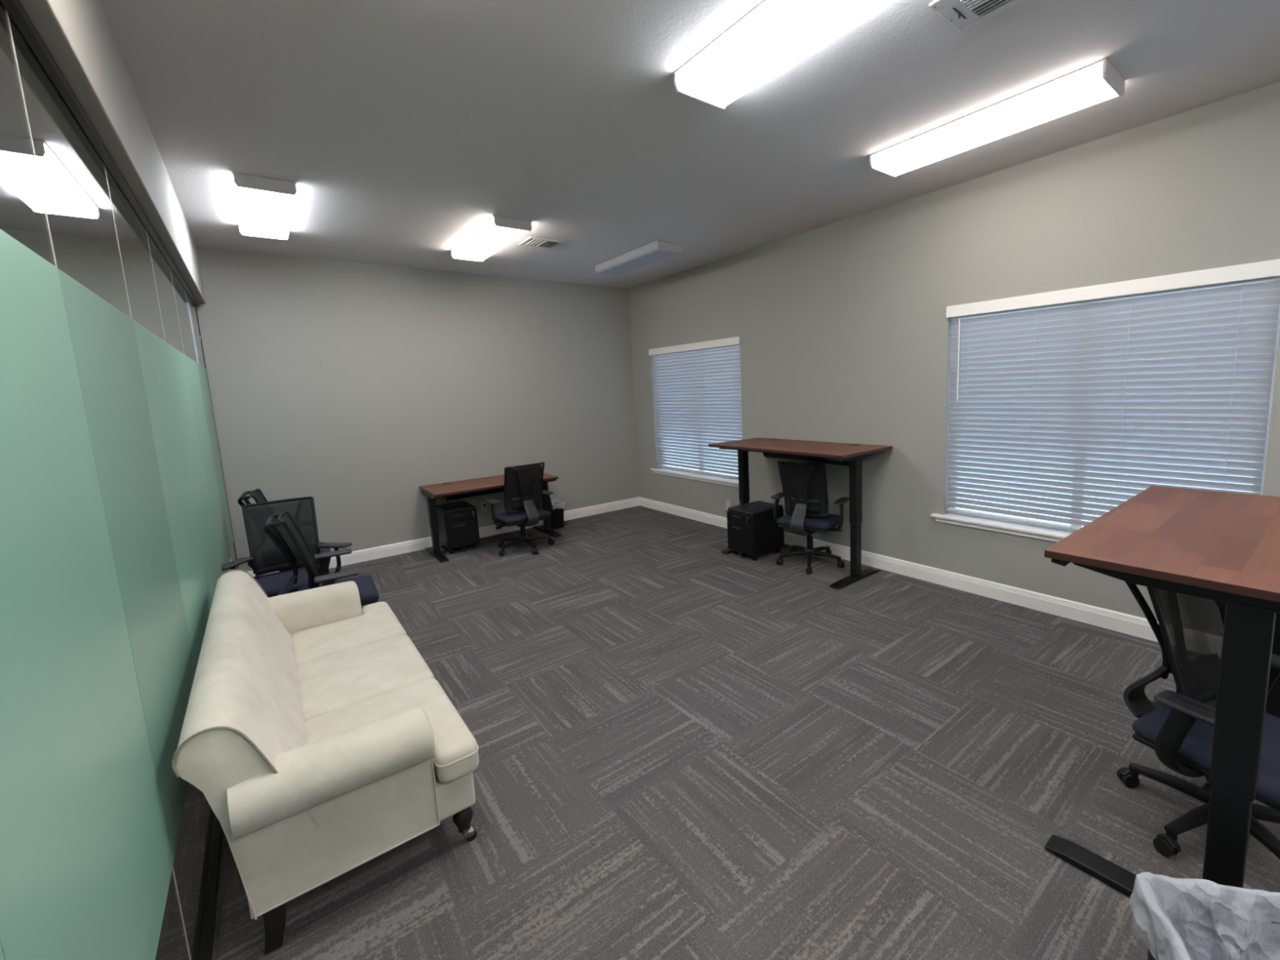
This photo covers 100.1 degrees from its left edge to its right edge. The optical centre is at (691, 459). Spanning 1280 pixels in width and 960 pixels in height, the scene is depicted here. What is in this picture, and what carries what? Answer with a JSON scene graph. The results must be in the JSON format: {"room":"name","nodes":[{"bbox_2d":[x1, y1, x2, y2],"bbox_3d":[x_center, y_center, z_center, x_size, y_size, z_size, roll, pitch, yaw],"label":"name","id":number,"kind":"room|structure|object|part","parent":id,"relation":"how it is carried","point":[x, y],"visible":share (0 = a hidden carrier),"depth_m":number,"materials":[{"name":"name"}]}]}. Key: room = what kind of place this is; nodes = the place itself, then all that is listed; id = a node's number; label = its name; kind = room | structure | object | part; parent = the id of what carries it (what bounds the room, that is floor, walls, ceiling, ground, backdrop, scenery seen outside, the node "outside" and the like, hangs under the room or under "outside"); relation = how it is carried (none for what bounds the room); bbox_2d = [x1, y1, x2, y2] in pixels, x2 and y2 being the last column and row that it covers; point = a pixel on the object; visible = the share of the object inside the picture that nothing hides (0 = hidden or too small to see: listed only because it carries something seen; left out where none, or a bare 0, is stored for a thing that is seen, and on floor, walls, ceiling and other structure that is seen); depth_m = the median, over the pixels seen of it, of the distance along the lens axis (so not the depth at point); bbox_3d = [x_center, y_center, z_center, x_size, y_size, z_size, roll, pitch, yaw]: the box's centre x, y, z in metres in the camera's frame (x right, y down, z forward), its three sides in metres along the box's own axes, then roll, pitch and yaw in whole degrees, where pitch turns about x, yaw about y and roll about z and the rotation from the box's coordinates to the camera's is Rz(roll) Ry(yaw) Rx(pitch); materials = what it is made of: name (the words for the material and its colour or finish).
{"room":"office","nodes":[
{"label":"office","id":0,"kind":"room"},
{"bbox_2d":[19,0,205,302],"bbox_3d":[-1.547,-1.249,1.173,0.145,0.475,8.900,-9,10,-38],"label":"wall","id":1,"kind":"structure","parent":0,"point":[78,35],"depth_m":1.85,"materials":[{"name":"paint"}]},
{"bbox_2d":[0,0,199,306],"bbox_3d":[-1.539,-0.998,1.204,0.057,0.030,8.897,-9,10,-38],"label":"door rail","id":2,"kind":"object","parent":1,"relation":"attached to","point":[15,8],"depth_m":1.57,"materials":[{"name":"grey metal"}]},
{"bbox_2d":[0,0,237,959],"bbox_3d":[-1.482,0.254,1.372,0.012,2.530,8.866,-9,10,-38],"label":"glass partition","id":3,"kind":"structure","parent":1,"relation":"in","point":[116,534],"depth_m":1.22,"materials":[{"name":"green glass"}]},
{"bbox_3d":[-2.339,0.147,2.429,0.010,2.530,0.916,-9,10,-38],"label":"glass pane","id":4,"kind":"part","parent":3,"relation":"part of","materials":[{"name":"white"}]},
{"bbox_3d":[-2.904,0.077,3.126,0.010,2.530,0.876,-9,10,-38],"label":"glass pane","id":5,"kind":"part","parent":3,"relation":"part of","materials":[{"name":"white"}]},
{"bbox_3d":[-3.457,0.008,3.807,0.010,2.530,0.876,-9,10,-38],"label":"glass pane","id":6,"kind":"part","parent":3,"relation":"part of","materials":[{"name":"white"}]},
{"bbox_3d":[-3.999,-0.060,4.477,0.010,2.530,0.846,-9,10,-38],"label":"glass pane","id":7,"kind":"part","parent":3,"relation":"part of","materials":[{"name":"white"}]},
{"bbox_2d":[195,247,639,572],"bbox_3d":[-2.614,-0.585,6.212,4.510,3.050,0.140,-9,10,-38],"label":"wall","id":8,"kind":"structure","parent":0,"point":[353,388],"depth_m":5.71,"materials":[{"name":"paint"}]},
{"bbox_2d":[200,816,222,959],"bbox_3d":[-1.431,1.519,1.545,0.050,0.035,8.897,-9,10,-38],"label":"trim","id":9,"kind":"structure","parent":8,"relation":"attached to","point":[209,926],"depth_m":1.81,"materials":[{"name":"grey"}]},
{"bbox_2d":[195,306,238,568],"bbox_3d":[-4.275,-0.135,4.811,0.016,2.418,0.013,-9,10,-38],"label":"trim","id":10,"kind":"structure","parent":8,"relation":"attached to","point":[196,306],"depth_m":4.79,"materials":[{"name":"grey metal"}]},
{"bbox_2d":[244,497,639,577],"bbox_3d":[-2.486,0.865,6.363,4.460,0.126,0.014,-9,10,-38],"label":"baseboard","id":11,"kind":"structure","parent":8,"relation":"attached to","point":[371,553],"depth_m":5.97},
{"bbox_2d":[480,502,488,511],"bbox_3d":[-2.469,0.566,6.350,0.072,0.116,0.008,-9,10,-38],"label":"wall outlet","id":12,"kind":"object","parent":8,"relation":"attached to","point":[483,508],"visible":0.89,"depth_m":6.35,"materials":[{"name":"grey plastic"}]},
{"bbox_2d":[99,0,1279,288],"bbox_3d":[0.164,-1.804,2.594,4.660,0.100,9.040,-9,10,-38],"label":"ceiling","id":13,"kind":"structure","parent":0,"point":[401,128],"depth_m":2.65,"materials":[{"name":"paint"}]},
{"bbox_2d":[231,172,296,239],"bbox_3d":[-2.991,-1.736,3.743,0.308,0.076,1.200,-9,10,-38],"label":"ceiling light","id":14,"kind":"object","parent":13,"relation":"attached to","point":[264,206],"visible":1,"depth_m":3.54,"materials":[{"name":"plastic"}]},
{"bbox_2d":[450,215,532,262],"bbox_3d":[-1.790,-1.916,4.698,0.308,0.076,1.200,-9,10,-38],"label":"ceiling light","id":15,"kind":"object","parent":13,"relation":"attached to","point":[496,233],"visible":1,"depth_m":4.51,"materials":[{"name":"plastic"}]},
{"bbox_2d":[519,236,563,248],"bbox_3d":[-1.392,-1.996,4.935,0.320,0.014,0.270,-9,10,-38],"label":"ceiling vent","id":16,"kind":"object","parent":13,"relation":"in","point":[531,241],"visible":1,"depth_m":4.92,"materials":[{"name":"metal"}]},
{"bbox_2d":[595,240,682,275],"bbox_3d":[-0.584,-2.089,5.600,0.308,0.076,1.200,-9,10,-38],"label":"ceiling light","id":17,"kind":"object","parent":13,"relation":"attached to","point":[656,251],"visible":1,"depth_m":5.43,"materials":[{"name":"plastic"}]},
{"bbox_2d":[673,0,890,110],"bbox_3d":[0.415,-1.644,2.001,0.308,0.076,1.200,-9,10,-38],"label":"ceiling light","id":18,"kind":"object","parent":13,"relation":"attached to","point":[775,34],"visible":1,"depth_m":2.09,"materials":[{"name":"translucent white acrylic plastic"},{"name":"white painted metal"}]},
{"bbox_2d":[928,0,1021,31],"bbox_3d":[1.139,-1.682,1.883,0.260,0.030,0.495,-9,10,-38],"label":"ceiling vent","id":19,"kind":"object","parent":13,"relation":"in","point":[962,15],"visible":1,"depth_m":2.02,"materials":[{"name":"metal"}]},
{"bbox_2d":[869,57,1124,177],"bbox_3d":[1.598,-1.823,2.954,0.308,0.076,1.200,-9,10,-38],"label":"ceiling light","id":20,"kind":"object","parent":13,"relation":"attached to","point":[1096,82],"visible":1,"depth_m":2.79,"materials":[{"name":"plastic"}]},
{"bbox_2d":[211,505,1279,959],"bbox_3d":[0.306,1.304,3.024,4.630,0.080,9.040,-9,10,-38],"label":"floor","id":21,"kind":"structure","parent":0,"point":[689,749],"depth_m":2.31,"materials":[{"name":"carpet"}]},
{"bbox_2d":[237,488,330,571],"bbox_3d":[-3.366,0.726,4.497,0.599,0.975,0.690,-8,9,-34],"label":"office chair","id":22,"kind":"object","parent":21,"relation":"on","point":[257,492],"visible":0.2,"depth_m":4.39,"materials":[{"name":"grey plastic"}]},
{"bbox_3d":[-3.487,0.508,4.389,0.152,0.485,0.416,-8,9,-34],"label":"backrest","id":23,"kind":"part","parent":22,"relation":"part of","materials":[{"name":"black fabric"}]},
{"bbox_3d":[-3.487,0.515,4.390,0.168,0.518,0.436,-8,9,-34],"label":"backrest frame","id":24,"kind":"part","parent":22,"relation":"part of","materials":[{"name":"black plastic"}]},
{"bbox_3d":[-3.333,0.806,4.529,0.440,0.088,0.490,-8,9,-34],"label":"seat","id":25,"kind":"part","parent":22,"relation":"part of","materials":[{"name":"blue fabric"}]},
{"bbox_2d":[221,496,351,597],"bbox_3d":[-3.002,0.801,3.942,0.657,0.945,0.675,-1,8,11],"label":"office chair","id":26,"kind":"object","parent":21,"relation":"on","point":[273,559],"visible":0.48,"depth_m":4.00,"materials":[{"name":"grey plastic"}]},
{"bbox_3d":[-3.102,0.574,4.059,0.436,0.518,0.168,-9,10,-38],"label":"backrest frame","id":27,"kind":"part","parent":26,"relation":"part of","materials":[{"name":"black plastic"}]},
{"bbox_3d":[-3.102,0.568,4.058,0.416,0.485,0.152,-9,10,-38],"label":"backrest","id":28,"kind":"part","parent":26,"relation":"part of","materials":[{"name":"black fabric"}]},
{"bbox_3d":[-2.981,0.897,3.967,0.490,0.088,0.440,-9,10,-38],"label":"seat","id":29,"kind":"part","parent":26,"relation":"part of","materials":[{"name":"blue fabric"}]},
{"bbox_3d":[-2.854,0.806,4.135,0.230,0.277,0.104,-9,10,-38],"label":"armrest","id":30,"kind":"part","parent":26,"relation":"part of","materials":[{"name":"black plastic"}]},
{"bbox_2d":[263,511,379,605],"bbox_3d":[-2.405,0.815,3.579,0.634,0.965,0.690,-8,9,-35],"label":"office chair","id":31,"kind":"object","parent":21,"relation":"on","point":[317,576],"visible":0.56,"depth_m":3.47,"materials":[{"name":"grey plastic"}]},
{"bbox_3d":[-2.540,0.605,3.459,0.152,0.485,0.416,-8,9,-35],"label":"backrest","id":32,"kind":"part","parent":31,"relation":"part of","materials":[{"name":"black plastic"}]},
{"bbox_3d":[-2.540,0.611,3.460,0.168,0.518,0.436,-8,9,-35],"label":"backrest frame","id":33,"kind":"part","parent":31,"relation":"part of","materials":[{"name":"black plastic"}]},
{"bbox_3d":[-2.561,0.828,3.731,0.104,0.277,0.230,-8,9,-35],"label":"armrest","id":34,"kind":"part","parent":31,"relation":"part of","materials":[{"name":"black plastic"}]},
{"bbox_3d":[-2.312,0.864,3.388,0.104,0.277,0.230,-8,9,-35],"label":"armrest","id":35,"kind":"part","parent":31,"relation":"part of","materials":[{"name":"black plastic"}]},
{"bbox_3d":[-2.387,0.901,3.601,0.440,0.088,0.490,-8,9,-35],"label":"seat","id":36,"kind":"part","parent":31,"relation":"part of","materials":[{"name":"blue fabric"}]},
{"bbox_2d":[171,568,479,955],"bbox_3d":[-1.630,1.023,2.395,0.769,0.805,1.904,-9,10,-38],"label":"sofa","id":37,"kind":"object","parent":21,"relation":"on","point":[320,740],"visible":1,"depth_m":1.79,"materials":[{"name":"beige fabric"}]},
{"bbox_3d":[-1.814,0.968,2.240,0.298,0.632,1.810,-9,10,-38],"label":"backrest","id":38,"kind":"part","parent":37,"relation":"part of","materials":[{"name":"beige fabric"}]},
{"bbox_3d":[-1.295,1.429,1.661,0.073,0.170,0.060,-9,10,-38],"label":"leg","id":39,"kind":"part","parent":37,"relation":"part of","materials":[{"name":"brown wood"}]},
{"bbox_3d":[-2.184,0.969,3.036,0.521,0.448,0.207,-9,10,-38],"label":"arm","id":40,"kind":"part","parent":37,"relation":"part of","materials":[{"name":"beige fabric"}]},
{"bbox_3d":[-1.119,1.102,1.722,0.521,0.448,0.207,-9,10,-38],"label":"arm","id":41,"kind":"part","parent":37,"relation":"part of","materials":[{"name":"beige fabric"}]},
{"bbox_2d":[291,601,406,666],"bbox_3d":[-1.901,0.982,2.944,0.495,0.128,0.613,-9,10,-38],"label":"seat cushion","id":42,"kind":"object","parent":37,"relation":"on","point":[375,622],"depth_m":2.86,"materials":[{"name":"beige fabric"}]},
{"bbox_2d":[295,635,434,722],"bbox_3d":[-1.525,1.029,2.481,0.495,0.128,0.576,-9,10,-38],"label":"seat cushion","id":43,"kind":"object","parent":37,"relation":"on","point":[328,682],"depth_m":2.42,"materials":[{"name":"beige fabric"}]},
{"bbox_2d":[303,678,479,782],"bbox_3d":[-1.149,1.076,2.017,0.495,0.128,0.613,-9,10,-38],"label":"seat cushion","id":44,"kind":"object","parent":37,"relation":"on","point":[456,757],"depth_m":2.04,"materials":[{"name":"beige fabric"}]},
{"bbox_3d":[-1.585,1.176,2.447,0.625,0.145,1.732,-9,10,-38],"label":"seat frame","id":45,"kind":"part","parent":37,"relation":"part of","materials":[{"name":"beige fabric"}]},
{"bbox_3d":[-0.860,1.339,2.006,0.072,0.120,0.072,-9,10,-38],"label":"leg","id":46,"kind":"part","parent":37,"relation":"part of","materials":[{"name":"brown wood"}]},
{"bbox_2d":[435,501,479,553],"bbox_3d":[-2.594,0.750,5.911,0.335,0.485,0.460,-9,10,-38],"label":"filing cabinet","id":47,"kind":"object","parent":21,"relation":"on","point":[458,522],"visible":0.94,"depth_m":5.76,"materials":[{"name":"black metal"}]},
{"bbox_3d":[-2.474,0.611,5.734,0.327,0.105,0.017,-9,10,-38],"label":"drawer","id":48,"kind":"part","parent":47,"relation":"part of","materials":[{"name":"black metal"}]},
{"bbox_3d":[-2.466,0.801,5.760,0.327,0.270,0.017,-9,10,-38],"label":"drawer","id":49,"kind":"part","parent":47,"relation":"part of","materials":[{"name":"black metal"}]},
{"bbox_2d":[418,471,561,562],"bbox_3d":[-2.249,0.600,6.040,1.334,0.719,0.720,-9,10,-38],"label":"desk","id":50,"kind":"object","parent":21,"relation":"on","point":[455,490],"visible":0.86,"depth_m":5.76,"materials":[{"name":"brown wood"}]},
{"bbox_3d":[-2.740,0.550,5.637,0.068,0.336,0.090,-9,10,-38],"label":"leg","id":51,"kind":"part","parent":50,"relation":"part of","materials":[{"name":"black metal"}]},
{"bbox_2d":[443,485,522,501],"bbox_3d":[-2.307,0.331,6.063,0.950,0.129,0.141,-9,10,-38],"label":"cable tray","id":52,"kind":"object","parent":50,"relation":"on","point":[500,490],"depth_m":5.89,"materials":[{"name":"black metal"}]},
{"bbox_3d":[-1.768,0.405,6.410,0.068,0.336,0.090,-9,10,-38],"label":"leg","id":53,"kind":"part","parent":50,"relation":"part of","materials":[{"name":"black metal"}]},
{"bbox_2d":[484,462,555,556],"bbox_3d":[-1.833,0.507,5.751,0.690,0.945,0.598,-9,10,-40],"label":"office chair","id":54,"kind":"object","parent":21,"relation":"on","point":[523,510],"visible":1,"depth_m":5.60,"materials":[{"name":"grey plastic"}]},
{"bbox_3d":[-1.979,0.571,5.604,0.230,0.277,0.104,-9,10,-40],"label":"armrest","id":55,"kind":"part","parent":54,"relation":"part of","materials":[{"name":"black plastic"}]},
{"bbox_3d":[-1.985,0.884,5.861,0.259,0.071,0.049,0,8,15],"label":"arm","id":56,"kind":"part","parent":54,"relation":"part of","materials":[{"name":"black plastic"}]},
{"bbox_3d":[-1.918,0.905,5.688,0.049,0.071,0.259,3,9,33],"label":"arm","id":57,"kind":"part","parent":54,"relation":"part of","materials":[{"name":"black plastic"}]},
{"bbox_3d":[-1.853,0.603,5.793,0.490,0.088,0.440,-9,10,-40],"label":"seat","id":58,"kind":"part","parent":54,"relation":"part of","materials":[{"name":"blue fabric"}]},
{"bbox_3d":[-1.753,0.305,5.621,0.436,0.518,0.168,-9,10,-40],"label":"backrest frame","id":59,"kind":"part","parent":54,"relation":"part of","materials":[{"name":"black plastic"}]},
{"bbox_3d":[-1.754,0.299,5.620,0.416,0.485,0.152,-9,10,-40],"label":"backrest","id":60,"kind":"part","parent":54,"relation":"part of","materials":[{"name":"black fabric"}]},
{"bbox_3d":[-1.729,0.896,5.700,0.050,0.071,0.259,-9,10,-40],"label":"arm","id":61,"kind":"part","parent":54,"relation":"part of","materials":[{"name":"black plastic"}]},
{"bbox_3d":[-1.684,0.870,5.875,0.259,0.071,0.049,-5,8,-20],"label":"arm","id":62,"kind":"part","parent":54,"relation":"part of","materials":[{"name":"black plastic"}]},
{"bbox_3d":[-1.657,0.520,5.878,0.230,0.277,0.104,-9,10,-40],"label":"armrest","id":63,"kind":"part","parent":54,"relation":"part of","materials":[{"name":"black plastic"}]},
{"bbox_2d":[550,499,564,528],"bbox_3d":[-1.727,0.687,6.711,0.208,0.322,0.322,-9,10,-38],"label":"waste bin","id":64,"kind":"object","parent":21,"relation":"on","point":[557,517],"visible":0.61,"depth_m":6.61,"materials":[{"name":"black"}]},
{"bbox_2d":[726,500,784,560],"bbox_3d":[0.623,0.700,5.279,0.470,0.485,0.350,-9,10,-38],"label":"filing cabinet","id":65,"kind":"object","parent":21,"relation":"on","point":[753,530],"visible":1,"depth_m":5.14,"materials":[{"name":"black metal"}]},
{"bbox_3d":[0.456,0.569,5.130,0.017,0.105,0.342,-9,10,-38],"label":"drawer","id":66,"kind":"part","parent":65,"relation":"part of","materials":[{"name":"black metal"}]},
{"bbox_3d":[0.464,0.759,5.156,0.017,0.270,0.342,-9,10,-38],"label":"drawer","id":67,"kind":"part","parent":65,"relation":"part of","materials":[{"name":"black metal"}]},
{"bbox_2d":[708,437,893,589],"bbox_3d":[0.954,0.414,4.963,0.721,1.108,1.560,-9,10,-38],"label":"desk","id":68,"kind":"object","parent":21,"relation":"on","point":[851,455],"visible":0.78,"depth_m":4.51,"materials":[{"name":"brown wood"}]},
{"bbox_3d":[0.526,0.156,5.443,0.090,0.554,0.068,-9,10,-38],"label":"leg","id":69,"kind":"part","parent":68,"relation":"part of","materials":[{"name":"black metal"}]},
{"bbox_2d":[763,453,848,466],"bbox_3d":[1.051,-0.041,4.867,0.141,0.129,0.980,-9,10,-38],"label":"cable tray","id":70,"kind":"object","parent":68,"relation":"on","point":[845,463],"depth_m":4.82,"materials":[{"name":"black metal"}]},
{"bbox_3d":[1.355,0.259,4.420,0.090,0.554,0.068,-9,10,-38],"label":"leg","id":71,"kind":"part","parent":68,"relation":"part of","materials":[{"name":"black metal"}]},
{"bbox_2d":[770,460,848,574],"bbox_3d":[1.079,0.478,4.908,0.690,0.985,0.633,3,9,33],"label":"office chair","id":72,"kind":"object","parent":21,"relation":"on","point":[808,515],"visible":0.98,"depth_m":4.73,"materials":[{"name":"grey plastic"}]},
{"bbox_3d":[0.880,0.492,4.994,0.230,0.277,0.104,3,9,33],"label":"armrest","id":73,"kind":"part","parent":72,"relation":"part of","materials":[{"name":"black plastic"}]},
{"bbox_3d":[0.940,0.884,4.955,0.259,0.071,0.049,-3,8,-4],"label":"arm","id":74,"kind":"part","parent":72,"relation":"part of","materials":[{"name":"black plastic"}]},
{"bbox_3d":[1.039,0.859,5.111,0.049,0.071,0.259,-5,8,-21],"label":"arm","id":75,"kind":"part","parent":72,"relation":"part of","materials":[{"name":"black plastic"}]},
{"bbox_3d":[0.985,0.268,4.749,0.436,0.518,0.168,3,9,33],"label":"backrest frame","id":76,"kind":"part","parent":72,"relation":"part of","materials":[{"name":"black plastic"}]},
{"bbox_3d":[0.985,0.261,4.748,0.416,0.485,0.152,3,9,33],"label":"backrest","id":77,"kind":"part","parent":72,"relation":"part of","materials":[{"name":"black fabric"}]},
{"bbox_3d":[1.093,0.554,4.934,0.490,0.088,0.440,3,9,33],"label":"seat","id":78,"kind":"part","parent":72,"relation":"part of","materials":[{"name":"blue fabric"}]},
{"bbox_3d":[1.059,0.898,4.813,0.049,0.071,0.259,0,8,14],"label":"arm","id":79,"kind":"part","parent":72,"relation":"part of","materials":[{"name":"black plastic"}]},
{"bbox_3d":[1.219,0.857,5.065,0.259,0.071,0.049,-9,10,-39],"label":"arm","id":80,"kind":"part","parent":72,"relation":"part of","materials":[{"name":"black plastic"}]},
{"bbox_3d":[1.231,0.882,4.879,0.259,0.071,0.049,3,9,33],"label":"arm","id":81,"kind":"part","parent":72,"relation":"part of","materials":[{"name":"black plastic"}]},
{"bbox_3d":[1.237,0.509,4.762,0.230,0.277,0.104,3,9,33],"label":"armrest","id":82,"kind":"part","parent":72,"relation":"part of","materials":[{"name":"black plastic"}]},
{"bbox_2d":[1044,485,1279,897],"bbox_3d":[1.949,0.782,1.952,1.420,1.103,0.745,-9,10,-38],"label":"desk","id":83,"kind":"object","parent":21,"relation":"on","point":[1223,548],"visible":0.77,"depth_m":1.55,"materials":[{"name":"brown wood"}]},
{"bbox_3d":[1.514,0.655,1.472,0.068,0.551,0.090,-9,10,-38],"label":"leg","id":84,"kind":"part","parent":83,"relation":"part of","materials":[{"name":"black metal"}]},
{"bbox_2d":[1214,600,1279,617],"bbox_3d":[1.977,0.336,1.833,1.050,0.129,0.141,-9,10,-38],"label":"cable tray","id":85,"kind":"object","parent":83,"relation":"on","point":[1221,605],"depth_m":1.55,"materials":[{"name":"black metal"}]},
{"bbox_3d":[2.478,0.511,2.238,0.068,0.551,0.090,-9,10,-38],"label":"leg","id":86,"kind":"part","parent":83,"relation":"part of","materials":[{"name":"black metal"}]},
{"bbox_2d":[1116,581,1279,859],"bbox_3d":[1.898,0.876,1.879,0.690,0.940,0.608,-6,8,-24],"label":"office chair","id":87,"kind":"object","parent":21,"relation":"on","point":[1181,730],"visible":0.56,"depth_m":1.90,"materials":[{"name":"grey plastic"}]},
{"bbox_3d":[1.835,1.240,2.046,0.049,0.071,0.259,-7,9,-32],"label":"arm","id":88,"kind":"part","parent":87,"relation":"part of","materials":[{"name":"black plastic"}]},
{"bbox_3d":[1.696,0.933,1.819,0.230,0.277,0.104,-6,8,-24],"label":"armrest","id":89,"kind":"part","parent":87,"relation":"part of","materials":[{"name":"black plastic"}]},
{"bbox_3d":[1.831,0.653,1.976,0.436,0.518,0.168,-6,8,-24],"label":"backrest frame","id":90,"kind":"part","parent":87,"relation":"part of","materials":[{"name":"black plastic"}]},
{"bbox_3d":[1.768,1.266,1.874,0.259,0.071,0.049,-4,8,-14],"label":"arm","id":91,"kind":"part","parent":87,"relation":"part of","materials":[{"name":"black plastic"}]},
{"bbox_3d":[1.830,0.646,1.976,0.416,0.485,0.152,-6,8,-24],"label":"backrest","id":92,"kind":"part","parent":87,"relation":"part of","materials":[{"name":"black fabric"}]},
{"bbox_3d":[1.757,1.075,1.786,0.211,0.019,0.029,-7,9,-28],"label":"lever","id":93,"kind":"part","parent":87,"relation":"part of","materials":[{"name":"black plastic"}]},
{"bbox_3d":[1.916,0.981,1.863,0.490,0.088,0.440,-6,8,-24],"label":"seat","id":94,"kind":"part","parent":87,"relation":"part of","materials":[{"name":"blue fabric"}]},
{"bbox_3d":[1.913,1.276,1.757,0.049,0.071,0.259,-2,8,3],"label":"arm","id":95,"kind":"part","parent":87,"relation":"part of","materials":[{"name":"black plastic"}]},
{"bbox_3d":[2.069,1.256,1.856,0.259,0.071,0.049,1,8,21],"label":"arm","id":96,"kind":"part","parent":87,"relation":"part of","materials":[{"name":"black plastic"}]},
{"bbox_3d":[2.082,0.893,1.994,0.230,0.277,0.104,-6,8,-24],"label":"armrest","id":97,"kind":"part","parent":87,"relation":"part of","materials":[{"name":"black plastic"}]},
{"bbox_2d":[1128,871,1279,959],"bbox_3d":[1.315,1.270,1.248,0.432,0.378,0.291,0,8,14],"label":"trash bag","id":98,"kind":"object","parent":21,"relation":"on","point":[1175,918],"visible":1,"depth_m":1.33,"materials":[{"name":"white plastic"}]},
{"bbox_2d":[627,81,1279,635],"bbox_3d":[1.986,-0.507,4.202,0.140,3.050,9.040,-9,10,-38],"label":"wall","id":99,"kind":"structure","parent":0,"point":[843,328],"depth_m":4.21,"materials":[{"name":"paint"}]},
{"bbox_2d":[649,423,739,487],"bbox_3d":[0.049,-0.550,6.585,0.175,1.623,1.886,-9,10,-38],"label":"window","id":100,"kind":"structure","parent":99,"relation":"in","point":[722,480],"depth_m":6.64,"materials":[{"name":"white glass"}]},
{"bbox_3d":[0.065,0.206,6.674,0.133,0.022,1.886,-9,10,-38],"label":"sill","id":101,"kind":"part","parent":100,"relation":"part of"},
{"bbox_2d":[648,336,742,478],"bbox_3d":[0.028,-0.614,6.562,0.082,1.583,1.722,-9,10,-38],"label":"window blind","id":102,"kind":"object","parent":100,"relation":"attached to","point":[698,384],"visible":0.87,"depth_m":6.50,"materials":[{"name":"white plastic"}]},
{"bbox_3d":[-0.128,-0.591,6.786,0.048,1.490,0.002,-9,10,-38],"label":"ladder cord","id":103,"kind":"part","parent":102,"relation":"part of","materials":[{"name":"white fabric"}]},
{"bbox_3d":[0.010,-1.325,6.475,0.052,0.046,1.686,-9,10,-38],"label":"head rail","id":104,"kind":"part","parent":102,"relation":"part of","materials":[{"name":"white plastic"}]},
{"bbox_3d":[0.071,0.150,6.674,0.050,0.016,1.686,-9,10,-38],"label":"rail","id":105,"kind":"part","parent":102,"relation":"part of","materials":[{"name":"white plastic"}]},
{"bbox_3d":[0.190,-0.551,6.394,0.048,1.490,0.002,-9,10,-38],"label":"ladder cord","id":106,"kind":"part","parent":102,"relation":"part of","materials":[{"name":"white fabric"}]},
{"bbox_2d":[725,499,730,509],"bbox_3d":[0.424,0.535,6.243,0.008,0.116,0.072,-9,10,-38],"label":"wall outlet","id":107,"kind":"object","parent":99,"relation":"attached to","point":[727,502],"visible":0.8,"depth_m":6.24,"materials":[{"name":"grey plastic"}]},
{"bbox_2d":[639,497,1222,657],"bbox_3d":[2.036,0.955,4.291,0.014,0.126,8.886,-9,10,-38],"label":"baseboard","id":108,"kind":"structure","parent":99,"relation":"attached to","point":[1133,625],"depth_m":4.06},
{"bbox_2d":[930,305,1279,542],"bbox_3d":[2.543,-0.238,3.509,0.175,1.623,1.891,-9,10,-38],"label":"window","id":109,"kind":"structure","parent":99,"relation":"in","point":[1008,526],"depth_m":3.80,"materials":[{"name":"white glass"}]},
{"bbox_3d":[2.558,0.517,3.598,0.133,0.022,1.891,-9,10,-38],"label":"sill","id":110,"kind":"part","parent":109,"relation":"part of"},
{"bbox_3d":[2.592,-0.275,3.545,0.006,1.475,1.625,-9,10,-38],"label":"pane","id":111,"kind":"part","parent":109,"relation":"part of","materials":[{"name":"clear glass"}]},
{"bbox_2d":[946,258,1279,530],"bbox_3d":[2.522,-0.303,3.485,0.082,1.583,1.727,-9,10,-38],"label":"window blind","id":112,"kind":"object","parent":109,"relation":"attached to","point":[1174,363],"visible":0.87,"depth_m":3.35,"materials":[{"name":"white plastic"}]},
{"bbox_3d":[2.092,-0.314,4.047,0.048,1.490,0.002,-9,10,-38],"label":"ladder cord","id":113,"kind":"part","parent":112,"relation":"part of","materials":[{"name":"white fabric"}]},
{"bbox_3d":[2.565,0.461,3.597,0.050,0.016,1.691,-9,10,-38],"label":"rail","id":114,"kind":"part","parent":112,"relation":"part of","materials":[{"name":"white plastic"}]},
{"bbox_3d":[2.365,-0.280,3.710,0.048,1.490,0.002,-9,10,-38],"label":"ladder cord","id":115,"kind":"part","parent":112,"relation":"part of","materials":[{"name":"white fabric"}]},
{"bbox_3d":[2.503,-1.014,3.398,0.052,0.046,1.691,-9,10,-38],"label":"head rail","id":116,"kind":"part","parent":112,"relation":"part of","materials":[{"name":"white plastic"}]},
{"bbox_3d":[2.684,-0.240,3.317,0.048,1.490,0.002,-9,10,-38],"label":"ladder cord","id":117,"kind":"part","parent":112,"relation":"part of","materials":[{"name":"white fabric"}]},
{"bbox_3d":[2.978,-0.203,2.954,0.048,1.490,0.002,-9,10,-38],"label":"ladder cord","id":118,"kind":"part","parent":112,"relation":"part of","materials":[{"name":"white fabric"}]}
]}

